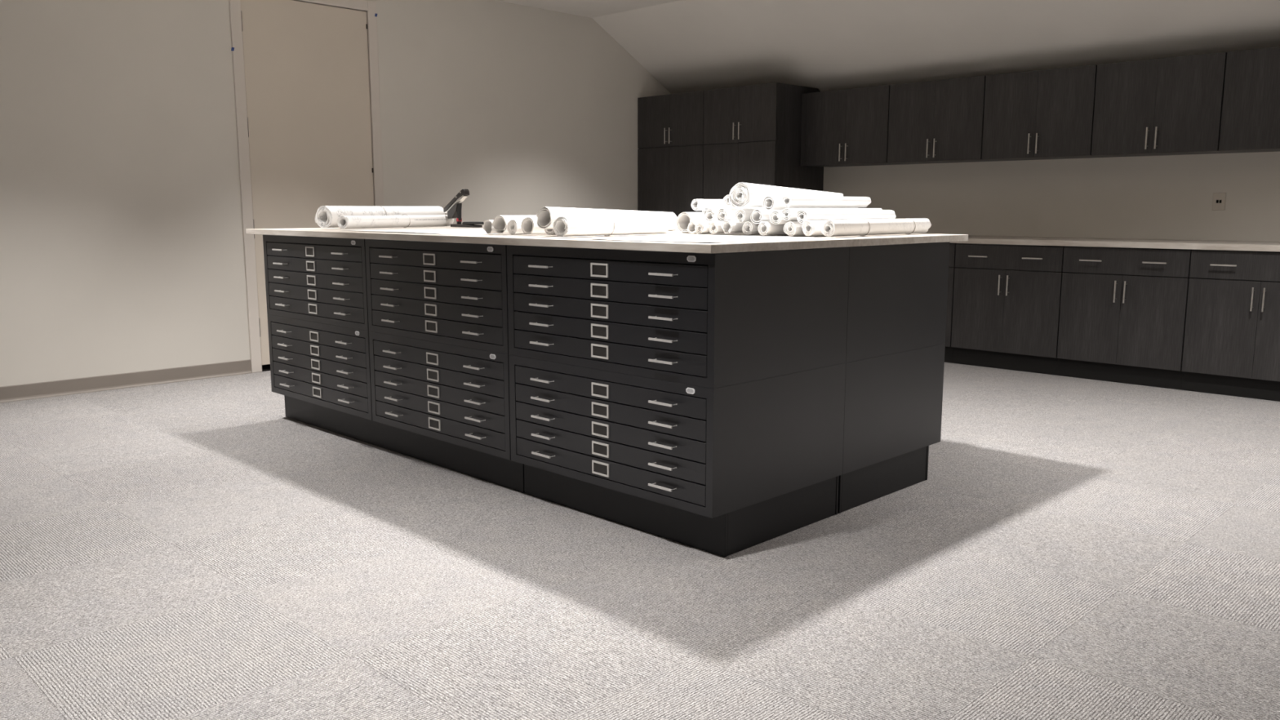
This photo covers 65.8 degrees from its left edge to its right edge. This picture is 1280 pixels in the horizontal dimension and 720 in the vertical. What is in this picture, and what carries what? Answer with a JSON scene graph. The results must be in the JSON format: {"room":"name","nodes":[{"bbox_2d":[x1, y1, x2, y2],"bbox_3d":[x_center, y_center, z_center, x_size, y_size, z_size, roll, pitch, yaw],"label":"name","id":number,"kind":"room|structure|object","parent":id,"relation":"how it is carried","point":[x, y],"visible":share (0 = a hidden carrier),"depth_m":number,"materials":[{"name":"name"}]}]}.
{"room":"plan storage room","nodes":[
{"label":"plan storage room","id":0,"kind":"room"},
{"bbox_2d":[0,0,671,386],"bbox_3d":[-3.161,-1.223,6.245,0.120,2.774,10.168,9,12,44],"label":"wall","id":1,"kind":"structure","parent":0,"point":[122,247],"depth_m":6.40,"materials":[{"name":"paint"}]},
{"bbox_2d":[0,359,252,403],"bbox_3d":[-4.645,0.342,4.879,0.016,0.094,5.563,9,12,44],"label":"baseboard","id":2,"kind":"structure","parent":1,"relation":"attached to","point":[123,380],"depth_m":6.24,"materials":[{"name":"plastic"}]},
{"bbox_2d":[228,0,383,373],"bbox_3d":[-2.322,-1.260,7.038,0.155,2.607,1.080,9,12,44],"label":"door","id":3,"kind":"structure","parent":1,"relation":"in","point":[306,82],"depth_m":6.89,"materials":[{"name":"paint"}]},
{"bbox_2d":[0,362,1279,719],"bbox_3d":[0.074,0.683,3.366,9.128,0.120,10.288,9,12,44],"label":"floor","id":4,"kind":"structure","parent":0,"point":[1068,548],"depth_m":3.04,"materials":[{"name":"carpet"}]},
{"bbox_2d":[284,395,524,492],"bbox_3d":[-0.972,0.312,4.895,2.073,0.149,0.650,9,12,44],"label":"plinth","id":5,"kind":"object","parent":4,"relation":"on","point":[500,471],"visible":0.26,"depth_m":4.50,"materials":[{"name":"black paint"}]},
{"bbox_2d":[266,314,372,420],"bbox_3d":[-1.365,-0.019,5.178,1.036,0.418,0.768,9,12,44],"label":"file cabinet","id":6,"kind":"object","parent":5,"relation":"on","point":[321,364],"visible":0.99,"depth_m":4.89,"materials":[{"name":"metal"}]},
{"bbox_2d":[262,235,368,330],"bbox_3d":[-1.365,-0.433,5.114,1.036,0.418,0.768,9,12,44],"label":"file cabinet","id":7,"kind":"object","parent":6,"relation":"on","point":[317,279],"visible":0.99,"depth_m":4.82,"materials":[{"name":"metal"}]},
{"bbox_2d":[245,225,968,253],"bbox_3d":[-0.361,-0.598,4.705,3.262,0.027,1.645,9,12,44],"label":"countertop","id":8,"kind":"structure","parent":7,"relation":"on","point":[535,240],"depth_m":3.76,"materials":[{"name":"white laminate"}]},
{"bbox_2d":[315,205,444,227],"bbox_3d":[-1.451,-0.818,5.645,0.123,0.123,0.969,4,10,27],"label":"paper roll","id":9,"kind":"object","parent":8,"relation":"on","point":[326,216],"visible":0.58,"depth_m":5.43,"materials":[{"name":"paper"}]},
{"bbox_2d":[337,214,453,229],"bbox_3d":[-1.333,-0.771,5.493,0.074,0.074,0.960,4,9,23],"label":"paper roll","id":10,"kind":"object","parent":8,"relation":"on","point":[355,221],"visible":0.96,"depth_m":5.39,"materials":[{"name":"paper"}]},
{"bbox_2d":[348,227,486,234],"bbox_3d":[-0.835,-0.627,4.789,0.860,0.004,0.980,-8,12,-41],"label":"drawing sheet","id":11,"kind":"object","parent":8,"relation":"on","point":[480,230],"visible":0.52,"depth_m":4.77,"materials":[{"name":"paper"}]},
{"bbox_2d":[443,189,484,227],"bbox_3d":[-1.032,-0.880,5.733,0.330,0.217,0.068,9,12,44],"label":"stapler","id":12,"kind":"object","parent":8,"relation":"on","point":[453,209],"visible":1,"depth_m":5.75,"materials":[{"name":"plastic"}]},
{"bbox_2d":[483,219,497,234],"bbox_3d":[-0.396,-0.596,4.390,0.061,0.057,0.768,7,11,37],"label":"paper roll","id":13,"kind":"object","parent":8,"relation":"on","point":[488,227],"visible":0.16,"depth_m":4.11,"materials":[{"name":"white paper"}]},
{"bbox_2d":[492,215,536,233],"bbox_3d":[-0.340,-0.597,4.325,0.075,0.073,0.771,7,11,37],"label":"paper roll","id":14,"kind":"object","parent":8,"relation":"on","point":[500,223],"visible":0.25,"depth_m":4.05,"materials":[{"name":"white paper"}]},
{"bbox_2d":[506,219,525,235],"bbox_3d":[-0.278,-0.578,4.263,0.061,0.060,0.768,7,11,37],"label":"paper roll","id":15,"kind":"object","parent":8,"relation":"on","point":[513,226],"visible":0.22,"depth_m":3.97,"materials":[{"name":"white paper"}]},
{"bbox_2d":[520,217,546,234],"bbox_3d":[-0.212,-0.576,4.209,0.071,0.068,0.766,7,11,37],"label":"paper roll","id":16,"kind":"object","parent":8,"relation":"on","point":[529,225],"visible":0.25,"depth_m":3.92,"materials":[{"name":"white paper"}]},
{"bbox_2d":[544,228,555,235],"bbox_3d":[-0.127,-0.563,4.176,0.058,0.055,0.746,7,11,37],"label":"paper roll","id":17,"kind":"object","parent":8,"relation":"on","point":[549,232],"visible":0.08,"depth_m":3.90,"materials":[{"name":"white paper"}]},
{"bbox_2d":[535,206,677,231],"bbox_3d":[-0.116,-0.575,4.063,0.086,0.084,0.791,7,10,40],"label":"paper roll","id":18,"kind":"object","parent":8,"relation":"on","point":[546,216],"visible":0.59,"depth_m":3.90,"materials":[{"name":"white paper"}]},
{"bbox_2d":[552,215,669,236],"bbox_3d":[-0.100,-0.530,3.902,0.081,0.081,0.632,7,11,38],"label":"paper roll","id":19,"kind":"object","parent":8,"relation":"on","point":[563,226],"visible":1,"depth_m":3.83,"materials":[{"name":"paper"}]},
{"bbox_2d":[675,212,706,232],"bbox_3d":[0.456,-0.635,4.535,0.088,0.088,0.794,8,12,42],"label":"paper roll","id":20,"kind":"object","parent":8,"relation":"on","point":[683,219],"visible":0.2,"depth_m":4.27,"materials":[{"name":"white paper"}]},
{"bbox_2d":[690,199,763,210],"bbox_3d":[0.481,-0.715,4.568,0.051,0.050,0.714,8,12,42],"label":"paper roll","id":21,"kind":"object","parent":20,"relation":"on","point":[696,204],"visible":0.35,"depth_m":4.34,"materials":[{"name":"white paper"}]},
{"bbox_2d":[687,221,713,233],"bbox_3d":[0.481,-0.600,4.446,0.049,0.049,0.775,8,12,42],"label":"paper roll","id":22,"kind":"object","parent":8,"relation":"on","point":[691,228],"visible":0.23,"depth_m":4.18,"materials":[{"name":"white paper"}]},
{"bbox_2d":[702,207,763,219],"bbox_3d":[0.534,-0.666,4.496,0.056,0.053,0.736,8,12,42],"label":"paper roll","id":23,"kind":"object","parent":22,"relation":"on","point":[704,210],"visible":0.12,"depth_m":4.25,"materials":[{"name":"white paper"}]},
{"bbox_2d":[694,222,711,234],"bbox_3d":[0.508,-0.588,4.390,0.045,0.046,0.774,8,12,42],"label":"paper roll","id":24,"kind":"object","parent":8,"relation":"on","point":[700,228],"visible":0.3,"depth_m":4.12,"materials":[{"name":"white paper"}]},
{"bbox_2d":[705,208,719,221],"bbox_3d":[0.553,-0.646,4.396,0.050,0.053,0.778,8,12,42],"label":"paper roll","id":25,"kind":"object","parent":24,"relation":"on","point":[710,215],"visible":0.19,"depth_m":4.12,"materials":[{"name":"white paper"}]},
{"bbox_2d":[587,235,832,242],"bbox_3d":[0.257,-0.437,3.547,0.550,0.004,0.740,8,12,41],"label":"drawing sheet","id":26,"kind":"object","parent":8,"relation":"on","point":[703,238],"visible":1,"depth_m":3.52,"materials":[{"name":"paper"}]},
{"bbox_2d":[708,221,724,233],"bbox_3d":[0.564,-0.591,4.362,0.050,0.052,0.774,8,12,42],"label":"paper roll","id":27,"kind":"object","parent":8,"relation":"on","point":[715,227],"visible":0.25,"depth_m":4.09,"materials":[{"name":"white paper"}]},
{"bbox_2d":[721,220,744,233],"bbox_3d":[0.610,-0.581,4.283,0.055,0.052,0.774,8,12,42],"label":"paper roll","id":28,"kind":"object","parent":8,"relation":"on","point":[728,226],"visible":0.23,"depth_m":4.02,"materials":[{"name":"white paper"}]},
{"bbox_2d":[716,208,763,222],"bbox_3d":[0.598,-0.635,4.322,0.058,0.054,0.776,8,12,42],"label":"paper roll","id":29,"kind":"object","parent":28,"relation":"on","point":[723,214],"visible":0.26,"depth_m":4.05,"materials":[{"name":"white paper"}]},
{"bbox_2d":[723,194,731,205],"bbox_3d":[0.602,-0.696,4.323,0.047,0.045,0.716,8,12,42],"label":"paper roll","id":30,"kind":"object","parent":29,"relation":"on","point":[726,198],"visible":0.14,"depth_m":4.07,"materials":[{"name":"white paper"}]},
{"bbox_2d":[734,208,755,222],"bbox_3d":[0.666,-0.624,4.273,0.055,0.052,0.781,8,12,42],"label":"paper roll","id":31,"kind":"object","parent":28,"relation":"on","point":[741,215],"visible":0.2,"depth_m":4.00,"materials":[{"name":"white paper"}]},
{"bbox_2d":[728,182,843,207],"bbox_3d":[0.648,-0.693,4.214,0.101,0.098,0.759,8,11,42],"label":"paper roll","id":32,"kind":"object","parent":31,"relation":"on","point":[742,194],"visible":0.6,"depth_m":3.97,"materials":[{"name":"white paper"}]},
{"bbox_2d":[742,221,759,235],"bbox_3d":[0.692,-0.571,4.239,0.050,0.052,0.777,8,12,42],"label":"paper roll","id":33,"kind":"object","parent":8,"relation":"on","point":[748,227],"visible":0.23,"depth_m":3.96,"materials":[{"name":"white paper"}]},
{"bbox_2d":[757,222,786,235],"bbox_3d":[0.746,-0.560,4.170,0.051,0.053,0.775,8,12,42],"label":"paper roll","id":34,"kind":"object","parent":8,"relation":"on","point":[764,228],"visible":0.25,"depth_m":3.91,"materials":[{"name":"white paper"}]},
{"bbox_2d":[750,208,782,223],"bbox_3d":[0.723,-0.612,4.200,0.056,0.057,0.776,8,12,42],"label":"paper roll","id":35,"kind":"object","parent":34,"relation":"on","point":[757,215],"visible":0.27,"depth_m":3.93,"materials":[{"name":"white paper"}]},
{"bbox_2d":[768,210,797,224],"bbox_3d":[0.791,-0.600,4.149,0.054,0.052,0.776,8,12,42],"label":"paper roll","id":36,"kind":"object","parent":34,"relation":"on","point":[775,217],"visible":0.21,"depth_m":3.88,"materials":[{"name":"white paper"}]},
{"bbox_2d":[762,195,857,209],"bbox_3d":[0.725,-0.652,4.119,0.058,0.054,0.655,8,12,42],"label":"paper roll","id":37,"kind":"object","parent":36,"relation":"on","point":[770,202],"visible":0.3,"depth_m":3.90,"materials":[{"name":"white paper"}]},
{"bbox_2d":[783,221,804,235],"bbox_3d":[0.840,-0.549,4.092,0.057,0.055,0.776,8,12,42],"label":"paper roll","id":38,"kind":"object","parent":8,"relation":"on","point":[791,228],"visible":0.15,"depth_m":3.82,"materials":[{"name":"white paper"}]},
{"bbox_2d":[781,208,881,220],"bbox_3d":[0.814,-0.603,4.083,0.048,0.046,0.739,8,12,42],"label":"paper roll","id":39,"kind":"object","parent":38,"relation":"on","point":[788,214],"visible":0.31,"depth_m":3.84,"materials":[{"name":"white paper"}]},
{"bbox_2d":[782,195,871,207],"bbox_3d":[0.778,-0.652,4.080,0.048,0.045,0.615,8,12,42],"label":"paper roll","id":40,"kind":"object","parent":39,"relation":"on","point":[788,201],"visible":1,"depth_m":4.03,"materials":[{"name":"white paper"}]},
{"bbox_2d":[801,220,825,235],"bbox_3d":[0.898,-0.541,4.021,0.060,0.058,0.778,8,12,42],"label":"paper roll","id":41,"kind":"object","parent":8,"relation":"on","point":[810,228],"visible":0.21,"depth_m":3.75,"materials":[{"name":"white paper"}]},
{"bbox_2d":[795,209,896,223],"bbox_3d":[0.850,-0.585,4.031,0.054,0.051,0.694,8,12,42],"label":"paper roll","id":42,"kind":"object","parent":41,"relation":"on","point":[802,215],"visible":0.89,"depth_m":3.96,"materials":[{"name":"white paper"}]},
{"bbox_2d":[821,217,931,236],"bbox_3d":[0.962,-0.533,3.970,0.067,0.067,0.774,8,12,42],"label":"paper roll","id":43,"kind":"object","parent":8,"relation":"on","point":[830,228],"visible":1,"depth_m":3.89,"materials":[{"name":"paper"}]},
{"bbox_2d":[368,331,511,460],"bbox_3d":[-0.627,0.092,4.451,1.036,0.418,0.768,9,12,44],"label":"file cabinet","id":44,"kind":"object","parent":5,"relation":"on","point":[457,395],"visible":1,"depth_m":4.16,"materials":[{"name":"metal"}]},
{"bbox_2d":[364,239,508,354],"bbox_3d":[-0.627,-0.322,4.388,1.036,0.418,0.768,9,12,44],"label":"file cabinet","id":45,"kind":"object","parent":44,"relation":"on","point":[448,293],"visible":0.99,"depth_m":4.09,"materials":[{"name":"metal"}]},
{"bbox_2d":[637,90,704,217],"bbox_3d":[0.497,-1.364,9.268,0.812,2.136,0.734,9,12,44],"label":"tall cabinet","id":46,"kind":"object","parent":4,"relation":"on","point":[670,127],"visible":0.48,"depth_m":8.94,"materials":[{"name":"grey laminate"}]},
{"bbox_2d":[524,464,839,556],"bbox_3d":[0.137,0.479,3.804,1.043,0.149,0.650,9,12,44],"label":"plinth","id":47,"kind":"object","parent":4,"relation":"on","point":[730,533],"visible":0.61,"depth_m":3.47,"materials":[{"name":"black paint"}]},
{"bbox_2d":[508,354,845,518],"bbox_3d":[0.112,0.203,3.725,1.036,0.418,0.768,9,12,44],"label":"file cabinet","id":48,"kind":"object","parent":47,"relation":"on","point":[708,452],"visible":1,"depth_m":3.39,"materials":[{"name":"black metal"}]},
{"bbox_2d":[506,244,849,388],"bbox_3d":[0.112,-0.211,3.662,1.036,0.418,0.768,9,12,44],"label":"file cabinet","id":49,"kind":"object","parent":48,"relation":"on","point":[715,320],"visible":0.99,"depth_m":3.32,"materials":[{"name":"metal"}]},
{"bbox_2d":[688,257,694,261],"bbox_3d":[0.160,-0.316,3.089,0.027,0.012,0.001,9,12,44],"label":"print","id":50,"kind":"object","parent":49,"relation":"attached to","point":[690,259],"depth_m":3.09},
{"bbox_2d":[687,388,693,393],"bbox_3d":[0.160,0.098,3.152,0.027,0.012,0.001,9,12,44],"label":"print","id":51,"kind":"object","parent":48,"relation":"attached to","point":[689,390],"depth_m":3.15},
{"bbox_2d":[702,82,823,199],"bbox_3d":[1.065,-1.278,8.709,0.786,2.136,0.734,9,12,44],"label":"tall cabinet","id":52,"kind":"object","parent":4,"relation":"on","point":[752,134],"visible":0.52,"depth_m":8.32,"materials":[{"name":"grey laminate"}]},
{"bbox_2d":[837,445,928,513],"bbox_3d":[0.604,0.408,4.269,1.043,0.149,0.655,9,12,44],"label":"plinth","id":53,"kind":"object","parent":4,"relation":"on","point":[857,487],"visible":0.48,"depth_m":3.88,"materials":[{"name":"black paint"}]},
{"bbox_2d":[842,343,945,474],"bbox_3d":[0.654,0.121,4.264,1.036,0.418,0.768,9,12,44],"label":"file cabinet","id":54,"kind":"object","parent":53,"relation":"on","point":[893,407],"visible":0.34,"depth_m":3.87,"materials":[{"name":"metal"}]},
{"bbox_2d":[845,242,950,362],"bbox_3d":[0.654,-0.293,4.201,1.036,0.418,0.768,9,12,44],"label":"file cabinet","id":55,"kind":"object","parent":54,"relation":"on","point":[898,293],"visible":0.44,"depth_m":3.80,"materials":[{"name":"metal"}]},
{"bbox_2d":[944,243,956,363],"bbox_3d":[2.223,-0.482,7.674,0.772,0.876,0.729,9,12,44],"label":"base cabinet","id":56,"kind":"object","parent":4,"relation":"on","point":[948,349],"visible":0.14,"depth_m":7.19,"materials":[{"name":"grey laminate"}]},
{"bbox_2d":[951,243,1065,375],"bbox_3d":[2.770,-0.400,7.135,0.771,0.876,0.729,9,12,44],"label":"base cabinet","id":57,"kind":"object","parent":4,"relation":"on","point":[1006,304],"visible":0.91,"depth_m":6.89,"materials":[{"name":"grey laminate"}]},
{"bbox_2d":[1057,245,1192,390],"bbox_3d":[3.317,-0.317,6.597,0.771,0.876,0.729,9,12,44],"label":"base cabinet","id":58,"kind":"object","parent":4,"relation":"on","point":[1123,310],"visible":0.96,"depth_m":6.35,"materials":[{"name":"grey laminate"}]},
{"bbox_2d":[1181,249,1279,401],"bbox_3d":[3.864,-0.234,6.059,0.771,0.876,0.729,9,12,44],"label":"base cabinet","id":59,"kind":"object","parent":4,"relation":"on","point":[1232,341],"visible":0.99,"depth_m":5.92,"materials":[{"name":"grey laminate"}]},
{"bbox_3d":[1.667,-0.566,8.220,0.795,0.876,0.729,9,12,44],"label":"base cabinet","id":60,"kind":"object","parent":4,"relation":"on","visible":0},
{"bbox_2d":[946,235,1279,251],"bbox_3d":[3.030,-0.815,6.824,4.718,0.036,0.708,9,12,44],"label":"countertop","id":61,"kind":"structure","parent":60,"relation":"on","point":[1006,240],"depth_m":6.35,"materials":[{"name":"white laminate"}]},
{"bbox_2d":[496,0,1279,93],"bbox_3d":[0.032,-1.828,2.938,8.888,0.814,10.168,9,12,44],"label":"ceiling","id":62,"kind":"structure","parent":0,"point":[687,46],"depth_m":7.42,"materials":[{"name":"paint"}]},
{"bbox_2d":[822,151,1279,241],"bbox_3d":[3.660,-1.294,6.709,9.128,2.774,0.120,9,12,44],"label":"wall","id":63,"kind":"structure","parent":0,"point":[1163,197],"depth_m":7.10,"materials":[{"name":"paint"}]},
{"bbox_2d":[800,84,902,167],"bbox_3d":[1.761,-1.909,8.151,0.830,0.594,0.397,9,12,44],"label":"upper cabinet","id":64,"kind":"object","parent":63,"relation":"attached to","point":[846,127],"visible":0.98,"depth_m":8.02,"materials":[{"name":"grey laminate"}]},
{"bbox_2d":[887,75,996,164],"bbox_3d":[2.333,-1.823,7.588,0.780,0.594,0.397,9,12,44],"label":"upper cabinet","id":65,"kind":"object","parent":63,"relation":"attached to","point":[938,121],"visible":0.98,"depth_m":7.46,"materials":[{"name":"grey laminate"}]},
{"bbox_2d":[982,64,1109,160],"bbox_3d":[2.888,-1.739,7.042,0.778,0.594,0.397,9,12,44],"label":"upper cabinet","id":66,"kind":"object","parent":63,"relation":"attached to","point":[1046,113],"visible":0.98,"depth_m":6.92,"materials":[{"name":"grey laminate"}]},
{"bbox_2d":[1091,52,1232,157],"bbox_3d":[3.439,-1.656,6.500,0.770,0.594,0.397,9,12,44],"label":"upper cabinet","id":67,"kind":"object","parent":63,"relation":"attached to","point":[1171,105],"visible":0.98,"depth_m":6.37,"materials":[{"name":"grey laminate"}]},
{"bbox_2d":[1212,192,1226,210],"bbox_3d":[3.808,-1.042,6.508,0.075,0.115,0.008,9,12,44],"label":"wall plate","id":68,"kind":"object","parent":63,"relation":"attached to","point":[1219,198],"visible":1,"depth_m":6.51,"materials":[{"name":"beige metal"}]},
{"bbox_2d":[1218,46,1279,152],"bbox_3d":[3.990,-1.573,5.959,0.777,0.594,0.397,9,12,44],"label":"upper cabinet","id":69,"kind":"object","parent":63,"relation":"attached to","point":[1251,109],"visible":1,"depth_m":6.01,"materials":[{"name":"grey laminate"}]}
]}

